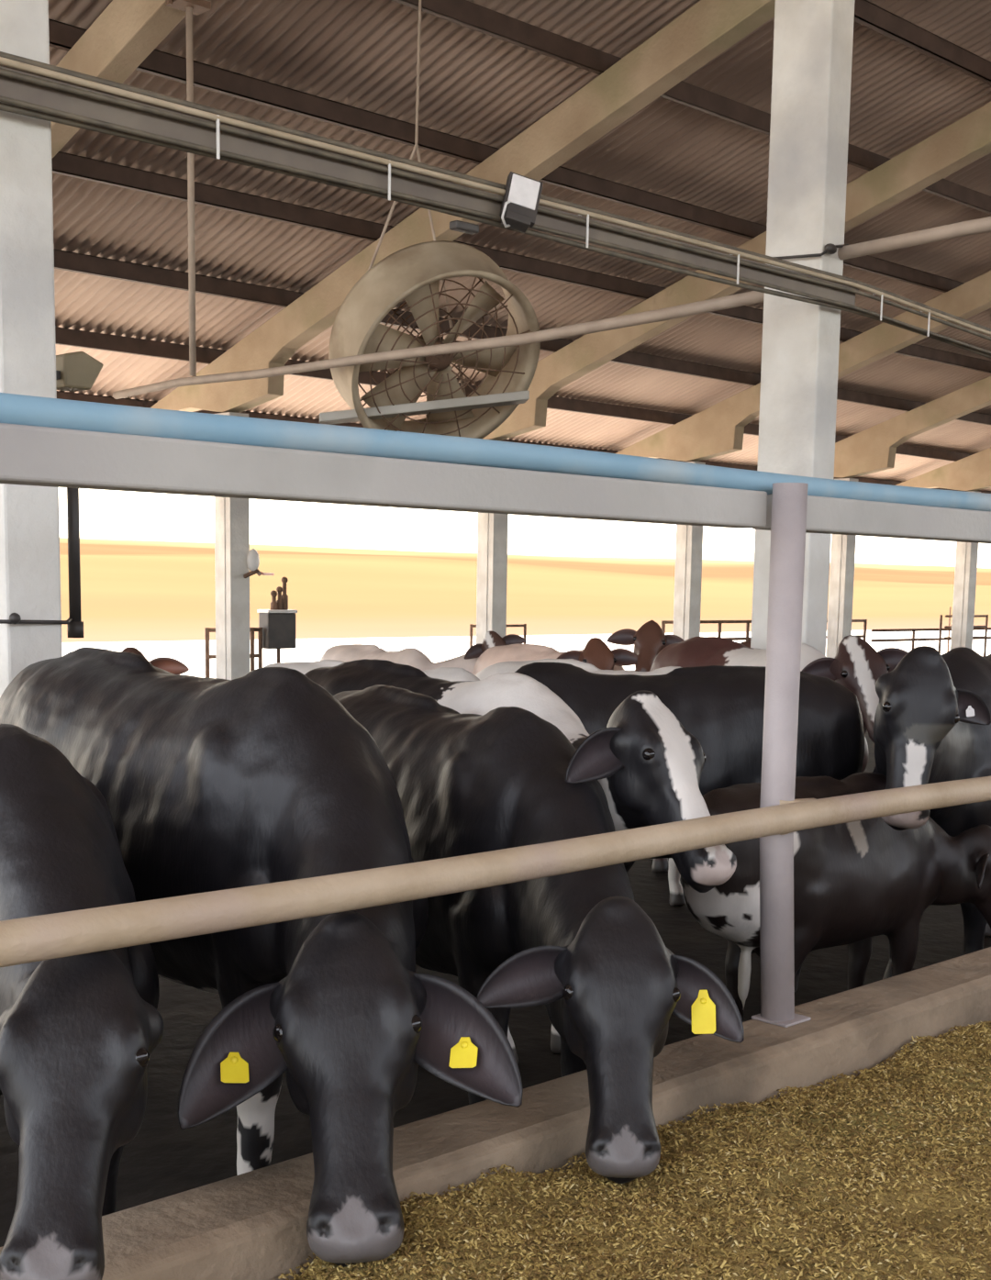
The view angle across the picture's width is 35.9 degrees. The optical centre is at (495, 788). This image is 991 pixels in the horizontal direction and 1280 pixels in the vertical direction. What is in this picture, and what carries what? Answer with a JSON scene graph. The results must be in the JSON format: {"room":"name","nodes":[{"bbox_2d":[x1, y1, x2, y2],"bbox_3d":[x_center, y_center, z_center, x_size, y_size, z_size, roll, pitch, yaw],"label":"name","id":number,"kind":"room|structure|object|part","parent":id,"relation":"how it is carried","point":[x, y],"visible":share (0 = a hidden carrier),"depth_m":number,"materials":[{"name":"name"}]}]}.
{"room":"cattle barn","nodes":[
{"label":"cattle barn","id":0,"kind":"room"},
{"bbox_2d":[0,656,990,1246],"bbox_3d":[11.142,-1.543,25.918,68.000,0.200,17.350,-6,10,-44],"label":"floor","id":1,"kind":"structure","parent":0,"point":[163,1159],"depth_m":5.21,"materials":[{"name":"grey concrete"}]},
{"bbox_2d":[0,0,62,697],"bbox_3d":[-1.686,-3.264,5.098,0.210,8.276,0.380,-6,10,-44],"label":"column","id":2,"kind":"structure","parent":1,"relation":"on","point":[29,517],"depth_m":5.20,"materials":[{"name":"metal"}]},
{"bbox_2d":[0,487,83,637],"bbox_3d":[-1.560,-0.907,5.393,0.144,0.770,0.554,2,8,11],"label":"pipe","id":3,"kind":"object","parent":2,"relation":"attached to","point":[74,623],"visible":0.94,"depth_m":5.63,"materials":[{"name":"metal"}]},
{"bbox_2d":[55,351,103,391],"bbox_3d":[-1.671,-1.554,5.662,0.436,0.138,0.120,-6,10,-44],"label":"fitting","id":4,"kind":"object","parent":2,"relation":"attached to","point":[77,371],"visible":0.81,"depth_m":5.70,"materials":[{"name":"metal"}]},
{"bbox_3d":[-1.710,-1.523,5.607,0.300,0.030,0.030,-6,10,-44],"label":"arm","id":5,"kind":"part","parent":4,"relation":"part of","materials":[{"name":"metal"}]},
{"bbox_2d":[50,0,186,158],"bbox_3d":[-3.165,-6.632,13.118,0.260,5.801,18.100,-6,10,-44],"label":"rafter","id":6,"kind":"object","parent":2,"relation":"on","point":[126,32],"visible":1,"depth_m":13.09,"materials":[{"name":"beige wood"}]},
{"bbox_2d":[165,0,211,376],"bbox_3d":[-2.538,-4.997,12.637,0.340,3.100,0.200,-6,10,-44],"label":"rod","id":7,"kind":"object","parent":6,"relation":"hanging from","point":[192,7],"visible":1,"depth_m":12.64,"materials":[{"name":"metal"}]},
{"bbox_3d":[-2.518,-4.920,12.668,0.055,2.940,0.055,-6,10,-44],"label":"rod","id":8,"kind":"part","parent":7,"relation":"part of","materials":[{"name":"grey metal"}]},
{"bbox_2d":[0,51,990,358],"bbox_3d":[0.604,-2.329,7.086,19.001,0.610,0.066,-6,10,-44],"label":"cable tray","id":9,"kind":"object","parent":2,"relation":"attached to","point":[58,94],"visible":0.98,"depth_m":6.06,"materials":[{"name":"metal"}]},
{"bbox_2d":[449,220,478,234],"bbox_3d":[-0.130,-2.325,6.351,0.130,0.035,0.050,-6,10,-44],"label":"junction box","id":10,"kind":"object","parent":9,"relation":"attached to","point":[459,226],"visible":1,"depth_m":6.33,"materials":[{"name":"metal"}]},
{"bbox_2d":[499,171,543,233],"bbox_3d":[0.111,-2.481,6.477,0.194,0.245,0.119,-1,8,-13],"label":"floodlight","id":11,"kind":"object","parent":9,"relation":"attached to","point":[519,206],"visible":1,"depth_m":6.46,"materials":[{"name":"metal"}]},
{"bbox_2d":[0,723,163,1279],"bbox_3d":[-1.115,0.504,3.339,0.650,1.305,2.419,-3,9,-27],"label":"cow","id":12,"kind":"object","parent":1,"relation":"on","point":[79,1034],"visible":0.91,"depth_m":2.46},
{"bbox_2d":[122,646,189,674],"bbox_3d":[-2.124,-0.168,8.395,0.594,1.271,2.137,-3,8,-25],"label":"cow","id":13,"kind":"object","parent":1,"relation":"on","point":[172,665],"visible":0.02,"depth_m":7.62},
{"bbox_2d":[204,627,215,677],"bbox_3d":[-4.008,-1.819,21.848,0.302,0.930,0.062,-6,10,-44],"label":"rail","id":14,"kind":"object","parent":1,"relation":"on","point":[207,630],"visible":0.49,"depth_m":21.73,"materials":[{"name":"metal"}]},
{"bbox_2d":[214,411,250,679],"bbox_3d":[-3.663,-3.222,21.287,0.332,3.870,0.380,-6,10,-44],"label":"column","id":15,"kind":"structure","parent":1,"relation":"on","point":[231,514],"depth_m":21.21,"materials":[{"name":"concrete"}]},
{"bbox_2d":[243,548,274,578],"bbox_3d":[-3.281,-3.169,21.667,0.184,0.413,1.172,3,8,12],"label":"wall lamp","id":16,"kind":"object","parent":15,"relation":"attached to","point":[252,559],"visible":1,"depth_m":21.19,"materials":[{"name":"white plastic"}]},
{"bbox_2d":[150,0,775,412],"bbox_3d":[0.439,-7.030,16.561,0.260,5.801,18.100,-6,10,-44],"label":"rafter","id":17,"kind":"object","parent":15,"relation":"on","point":[707,28],"visible":0.63,"depth_m":16.48,"materials":[{"name":"beige wood"}]},
{"bbox_2d":[249,627,262,671],"bbox_3d":[-3.561,-1.868,22.274,0.402,0.930,0.062,-6,10,-44],"label":"rail","id":18,"kind":"object","parent":1,"relation":"on","point":[259,655],"visible":0.48,"depth_m":22.30,"materials":[{"name":"metal"}]},
{"bbox_2d":[0,646,523,1267],"bbox_3d":[-0.732,0.383,3.935,0.814,1.407,2.959,-3,8,-27],"label":"cow","id":19,"kind":"object","parent":1,"relation":"on","point":[261,776],"visible":0.7,"depth_m":3.38},
{"bbox_2d":[256,577,297,663],"bbox_3d":[-3.206,-2.269,22.525,0.520,1.670,0.290,-6,10,-44],"label":"control box","id":20,"kind":"object","parent":1,"relation":"on","point":[277,623],"visible":0.97,"depth_m":22.40,"materials":[{"name":"metal"}]},
{"bbox_3d":[-3.200,-2.596,22.481,0.520,0.050,0.290,-6,10,-44],"label":"lid","id":21,"kind":"part","parent":20,"relation":"part of","materials":[{"name":"white plastic"}]},
{"bbox_2d":[262,659,479,681],"bbox_3d":[-0.458,-0.074,8.223,2.249,1.183,0.669,4,8,25],"label":"cow","id":22,"kind":"object","parent":1,"relation":"on","point":[449,673],"visible":0.02,"depth_m":7.98},
{"bbox_2d":[320,630,525,673],"bbox_3d":[-0.716,-0.591,11.743,0.709,1.269,2.104,-6,10,-44],"label":"cow","id":23,"kind":"object","parent":1,"relation":"on","point":[413,657],"visible":0.27,"depth_m":11.29},
{"bbox_2d":[469,623,476,647],"bbox_3d":[-0.259,-2.243,25.427,0.448,0.950,0.048,-6,10,-44],"label":"rail","id":24,"kind":"object","parent":1,"relation":"on","point":[472,626],"visible":0.17,"depth_m":25.23,"materials":[{"name":"metal"}]},
{"bbox_2d":[476,440,508,644],"bbox_3d":[-0.059,-3.620,24.730,0.332,3.870,0.380,-6,10,-44],"label":"column","id":25,"kind":"structure","parent":1,"relation":"on","point":[492,528],"depth_m":24.63,"materials":[{"name":"concrete"}]},
{"bbox_2d":[482,101,990,440],"bbox_3d":[4.043,-7.428,20.004,0.260,5.801,18.100,-6,10,-44],"label":"rafter","id":26,"kind":"object","parent":25,"relation":"on","point":[967,139],"visible":0.44,"depth_m":20.89,"materials":[{"name":"beige wood"}]},
{"bbox_2d":[506,623,526,643],"bbox_3d":[0.281,-2.303,25.943,0.648,0.950,0.048,-6,10,-44],"label":"rail","id":27,"kind":"object","parent":1,"relation":"on","point":[517,625],"visible":0.25,"depth_m":26.07,"materials":[{"name":"metal"}]},
{"bbox_2d":[304,658,736,1064],"bbox_3d":[0.002,0.270,5.104,0.795,1.344,2.904,-2,8,-24],"label":"cow","id":28,"kind":"object","parent":1,"relation":"on","point":[648,767],"visible":0.29,"depth_m":3.88},
{"bbox_2d":[333,684,744,1183],"bbox_3d":[-0.049,0.417,4.181,0.679,1.288,2.586,-2,8,-18],"label":"cow","id":29,"kind":"object","parent":1,"relation":"on","point":[579,945],"visible":0.58,"depth_m":3.67},
{"bbox_2d":[472,637,637,675],"bbox_3d":[0.498,-0.399,10.355,0.829,1.290,2.213,-1,8,-17],"label":"cow","id":30,"kind":"object","parent":1,"relation":"on","point":[596,652],"visible":0.11,"depth_m":10.19},
{"bbox_2d":[475,658,686,906],"bbox_3d":[0.466,-0.058,8.070,0.906,1.219,1.821,-6,10,-44],"label":"cow","id":31,"kind":"object","parent":1,"relation":"on","point":[676,893],"visible":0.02,"depth_m":8.00},
{"bbox_2d":[606,620,750,671],"bbox_3d":[1.436,-0.439,10.354,0.599,1.406,2.273,7,9,37],"label":"cow","id":32,"kind":"object","parent":1,"relation":"on","point":[649,640],"visible":0.05,"depth_m":9.48},
{"bbox_2d":[672,461,705,640],"bbox_3d":[3.545,-4.018,28.173,0.332,3.870,0.380,-6,10,-44],"label":"column","id":33,"kind":"structure","parent":1,"relation":"on","point":[689,539],"depth_m":28.08,"materials":[{"name":"concrete"}]},
{"bbox_2d":[615,270,990,461],"bbox_3d":[7.647,-7.827,23.447,0.260,5.801,18.100,-6,10,-44],"label":"rafter","id":34,"kind":"object","parent":33,"relation":"on","point":[717,429],"visible":0.56,"depth_m":26.72,"materials":[{"name":"beige wood"}]},
{"bbox_2d":[55,326,972,461],"bbox_3d":[2.431,-6.653,27.183,54.000,0.200,0.080,-6,10,-44],"label":"purlin","id":35,"kind":"structure","parent":34,"relation":"on","point":[68,337],"depth_m":22.88,"materials":[{"name":"brown metal"}]},
{"bbox_2d":[53,248,990,425],"bbox_3d":[3.674,-7.015,25.841,54.000,0.200,0.080,-6,10,-44],"label":"purlin","id":36,"kind":"structure","parent":34,"relation":"on","point":[66,261],"depth_m":19.80,"materials":[{"name":"brown metal"}]},
{"bbox_2d":[56,390,990,493],"bbox_3d":[1.175,-6.287,28.541,54.000,0.200,0.080,-6,10,-44],"label":"purlin","id":37,"kind":"structure","parent":34,"relation":"on","point":[61,395],"depth_m":24.24,"materials":[{"name":"brown metal"}]},
{"bbox_2d":[514,662,864,991],"bbox_3d":[0.418,0.131,6.335,2.074,1.303,0.912,4,8,23],"label":"cow","id":38,"kind":"object","parent":1,"relation":"on","point":[722,706],"visible":0.22,"depth_m":6.00},
{"bbox_2d":[661,619,867,641],"bbox_3d":[5.579,-2.908,31.002,6.866,0.990,0.066,-6,10,-44],"label":"rail","id":39,"kind":"object","parent":1,"relation":"on","point":[663,622],"visible":0.2,"depth_m":30.12,"materials":[{"name":"metal"}]},
{"bbox_2d":[649,634,907,872],"bbox_3d":[1.395,-0.116,7.949,0.662,1.404,2.143,-2,8,-24],"label":"cow","id":40,"kind":"object","parent":1,"relation":"on","point":[857,666],"visible":0.2,"depth_m":7.20},
{"bbox_2d":[750,0,854,656],"bbox_3d":[1.712,-3.640,8.345,0.210,8.276,0.380,-6,10,-44],"label":"column","id":41,"kind":"structure","parent":1,"relation":"on","point":[812,57],"depth_m":8.36,"materials":[{"name":"concrete"}]},
{"bbox_2d":[112,216,990,399],"bbox_3d":[0.086,-3.099,10.211,0.092,0.312,10.101,-6,10,-44],"label":"pipe","id":42,"kind":"object","parent":41,"relation":"attached to","point":[982,225],"visible":0.88,"depth_m":9.72,"materials":[{"name":"grey metal"}]},
{"bbox_2d":[773,243,848,259],"bbox_3d":[1.703,-2.930,8.418,0.271,0.106,0.455,-6,10,-44],"label":"tie","id":43,"kind":"object","parent":41,"relation":"attached to","point":[830,249],"visible":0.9,"depth_m":8.23,"materials":[{"name":"metal"}]},
{"bbox_2d":[681,772,990,1022],"bbox_3d":[1.227,0.436,5.344,1.354,0.979,0.507,-2,8,-22],"label":"cow","id":44,"kind":"object","parent":1,"relation":"on","point":[855,882],"visible":0.66,"depth_m":5.13},
{"bbox_2d":[825,478,858,657],"bbox_3d":[7.149,-4.417,31.615,0.332,3.870,0.380,-6,10,-44],"label":"column","id":45,"kind":"structure","parent":1,"relation":"on","point":[842,553],"depth_m":31.54,"materials":[{"name":"concrete"}]},
{"bbox_2d":[833,376,990,478],"bbox_3d":[11.251,-8.225,26.889,0.260,5.801,18.100,-6,10,-44],"label":"rafter","id":46,"kind":"object","parent":45,"relation":"on","point":[872,450],"visible":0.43,"depth_m":30.35,"materials":[{"name":"beige wood"}]},
{"bbox_2d":[870,627,990,649],"bbox_3d":[14.263,-3.759,39.313,16.700,0.770,0.066,-6,10,-44],"label":"rail","id":47,"kind":"object","parent":1,"relation":"on","point":[913,640],"visible":0.5,"depth_m":34.69,"materials":[{"name":"metal"}]},
{"bbox_2d":[872,645,990,979],"bbox_3d":[1.891,0.114,6.184,0.641,1.435,2.667,6,9,32],"label":"cow","id":48,"kind":"object","parent":1,"relation":"on","point":[932,722],"visible":0.73,"depth_m":5.10},
{"bbox_2d":[937,614,988,656],"bbox_3d":[10.982,-3.522,35.950,2.157,1.080,0.057,-6,10,-44],"label":"rail","id":49,"kind":"object","parent":1,"relation":"on","point":[985,637],"visible":0.49,"depth_m":36.27,"materials":[{"name":"metal"}]},
{"bbox_2d":[950,490,980,649],"bbox_3d":[10.752,-4.815,35.058,0.332,3.870,0.380,-6,10,-44],"label":"column","id":50,"kind":"structure","parent":1,"relation":"on","point":[966,554],"depth_m":34.99,"materials":[{"name":"concrete"}]},
{"bbox_2d":[895,447,990,491],"bbox_3d":[14.855,-8.623,30.332,0.260,5.801,18.100,-6,10,-44],"label":"rafter","id":51,"kind":"object","parent":50,"relation":"on","point":[972,473],"visible":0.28,"depth_m":34.78,"materials":[{"name":"beige wood"}]},
{"bbox_2d":[48,0,990,491],"bbox_3d":[6.696,-8.035,22.561,54.002,5.887,18.601,-6,10,-44],"label":"ceiling","id":52,"kind":"structure","parent":0,"point":[474,85],"depth_m":18.10,"materials":[{"name":"brown metal"}]},
{"bbox_2d":[319,0,540,438],"bbox_3d":[-0.457,-4.751,11.838,1.656,4.271,1.369,-6,10,-44],"label":"fan","id":53,"kind":"object","parent":52,"relation":"hanging from","point":[413,273],"visible":0.89,"depth_m":11.88,"materials":[{"name":"grey metal"}]},
{"bbox_3d":[-0.784,-3.382,11.793,0.560,0.390,0.100,-4,9,-32],"label":"blade","id":54,"kind":"part","parent":53,"relation":"part of","materials":[{"name":"metal"}]},
{"bbox_3d":[-0.765,-3.127,12.130,0.592,0.576,0.178,1,8,2],"label":"blade","id":55,"kind":"part","parent":53,"relation":"part of","materials":[{"name":"metal"}]},
{"bbox_3d":[-0.658,-5.017,12.015,1.322,3.797,0.232,-5,10,-38],"label":"hanging chain","id":56,"kind":"part","parent":53,"relation":"part of","materials":[{"name":"grey metal"}]},
{"bbox_3d":[-0.499,-3.659,11.649,0.179,0.578,0.591,4,8,22],"label":"blade","id":57,"kind":"part","parent":53,"relation":"part of","materials":[{"name":"metal"}]},
{"bbox_3d":[-0.565,-3.001,12.095,1.642,0.287,0.292,0,8,-6],"label":"panel","id":58,"kind":"part","parent":53,"relation":"part of","materials":[{"name":"grey metal"}]},
{"bbox_3d":[-0.478,-3.430,12.017,0.218,0.317,0.326,-4,9,-32],"label":"motor","id":59,"kind":"part","parent":53,"relation":"part of","materials":[{"name":"metal"}]},
{"bbox_3d":[-0.378,-3.158,12.284,0.395,0.436,0.415,1,8,3],"label":"blade","id":60,"kind":"part","parent":53,"relation":"part of","materials":[{"name":"metal"}]},
{"bbox_3d":[-0.192,-3.674,11.922,0.422,0.441,0.395,4,8,19],"label":"blade","id":61,"kind":"part","parent":53,"relation":"part of","materials":[{"name":"metal"}]},
{"bbox_3d":[-0.143,-3.429,12.199,0.560,0.222,0.341,-4,9,-32],"label":"blade","id":62,"kind":"part","parent":53,"relation":"part of","materials":[{"name":"metal"}]},
{"bbox_2d":[48,18,964,292],"bbox_3d":[6.200,-7.752,23.111,54.000,0.200,0.080,-6,10,-44],"label":"purlin","id":63,"kind":"structure","parent":52,"relation":"attached to","point":[62,36],"depth_m":16.38,"materials":[{"name":"brown metal"}]},
{"bbox_2d":[51,151,990,373],"bbox_3d":[4.930,-7.381,24.483,54.000,0.200,0.080,-6,10,-44],"label":"purlin","id":64,"kind":"structure","parent":52,"relation":"attached to","point":[63,163],"depth_m":17.89,"materials":[{"name":"brown metal"}]},
{"bbox_2d":[390,0,990,214],"bbox_3d":[7.457,-8.118,21.753,54.000,0.200,0.080,-6,10,-44],"label":"purlin","id":65,"kind":"structure","parent":52,"relation":"attached to","point":[464,13],"depth_m":15.56,"materials":[{"name":"brown metal"}]},
{"bbox_2d":[853,0,990,85],"bbox_3d":[8.713,-8.484,20.396,54.000,0.200,0.080,-6,10,-44],"label":"purlin","id":66,"kind":"structure","parent":52,"relation":"attached to","point":[867,14],"depth_m":16.39,"materials":[{"name":"brown metal"}]},
{"bbox_3d":[14.163,1.006,7.076,90.000,0.200,14.250,-6,10,-44],"label":"floor","id":67,"kind":"structure","parent":0,"visible":0},
{"bbox_2d":[0,946,990,1279],"bbox_3d":[8.551,-0.009,11.380,40.000,0.500,0.259,-6,10,-44],"label":"curb","id":68,"kind":"object","parent":67,"relation":"on","point":[251,1225],"depth_m":3.18,"materials":[{"name":"concrete"}]},
{"bbox_2d":[751,482,811,1027],"bbox_3d":[0.739,-0.062,3.873,0.110,1.392,0.133,-6,10,-44],"label":"fence post","id":69,"kind":"object","parent":68,"relation":"on","point":[789,503],"visible":0.84,"depth_m":3.85,"materials":[{"name":"grey metal"}]},
{"bbox_2d":[0,422,767,528],"bbox_3d":[-1.578,-0.454,1.730,6.180,0.090,0.090,-6,10,-44],"label":"beam","id":70,"kind":"structure","parent":69,"relation":"attached to","point":[29,455],"depth_m":2.90,"materials":[{"name":"white metal"}]},
{"bbox_2d":[0,776,990,967],"bbox_3d":[0.784,0.069,3.907,12.501,0.090,0.118,-6,10,-44],"label":"rail","id":71,"kind":"object","parent":69,"relation":"attached to","point":[76,932],"visible":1,"depth_m":2.96,"materials":[{"name":"beige metal"}]},
{"bbox_3d":[0.737,0.593,3.952,0.110,0.008,0.110,-6,10,-44],"label":"plate","id":72,"kind":"part","parent":69,"relation":"part of","materials":[{"name":"grey metal"}]},
{"bbox_2d":[753,493,990,543],"bbox_3d":[2.945,-0.954,6.051,6.270,0.090,0.090,-6,10,-44],"label":"beam","id":73,"kind":"structure","parent":69,"relation":"attached to","point":[825,515],"depth_m":4.22,"materials":[{"name":"white metal"}]},
{"bbox_2d":[0,392,990,511],"bbox_3d":[0.708,-0.775,3.889,12.501,0.064,0.064,-6,10,-44],"label":"pipe","id":74,"kind":"object","parent":73,"relation":"on","point":[18,409],"visible":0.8,"depth_m":3.05,"materials":[{"name":"blue plastic"}]},
{"bbox_2d":[278,1020,990,1279],"bbox_3d":[1.919,0.983,3.187,7.600,0.514,2.478,-6,10,-44],"label":"silage feed","id":75,"kind":"object","parent":67,"relation":"on","point":[883,1173],"visible":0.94,"depth_m":2.92,"materials":[{"name":"brown plant"}]},
{"label":"outside","id":76,"kind":"structure","parent":0,"visible":0},
{"bbox_2d":[59,537,990,642],"bbox_3d":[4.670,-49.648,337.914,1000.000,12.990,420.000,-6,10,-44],"label":"field","id":77,"kind":"structure","parent":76,"point":[131,590],"depth_m":115.10,"materials":[{"name":"yellow plant"}]},
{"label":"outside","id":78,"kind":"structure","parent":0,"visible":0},
{"bbox_2d":[61,630,990,678],"bbox_3d":[16.745,-5.122,54.493,220.000,0.360,16.400,-6,10,-44],"label":"yard","id":79,"kind":"structure","parent":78,"point":[192,653],"depth_m":40.84,"materials":[{"name":"white"}]},
{"bbox_2d":[946,606,951,651],"bbox_3d":[12.559,-4.363,42.406,0.055,1.300,0.055,-2,8,-21],"label":"stake","id":80,"kind":"object","parent":79,"relation":"on","point":[948,643],"visible":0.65,"depth_m":42.40,"materials":[{"name":"metal"}]}
]}

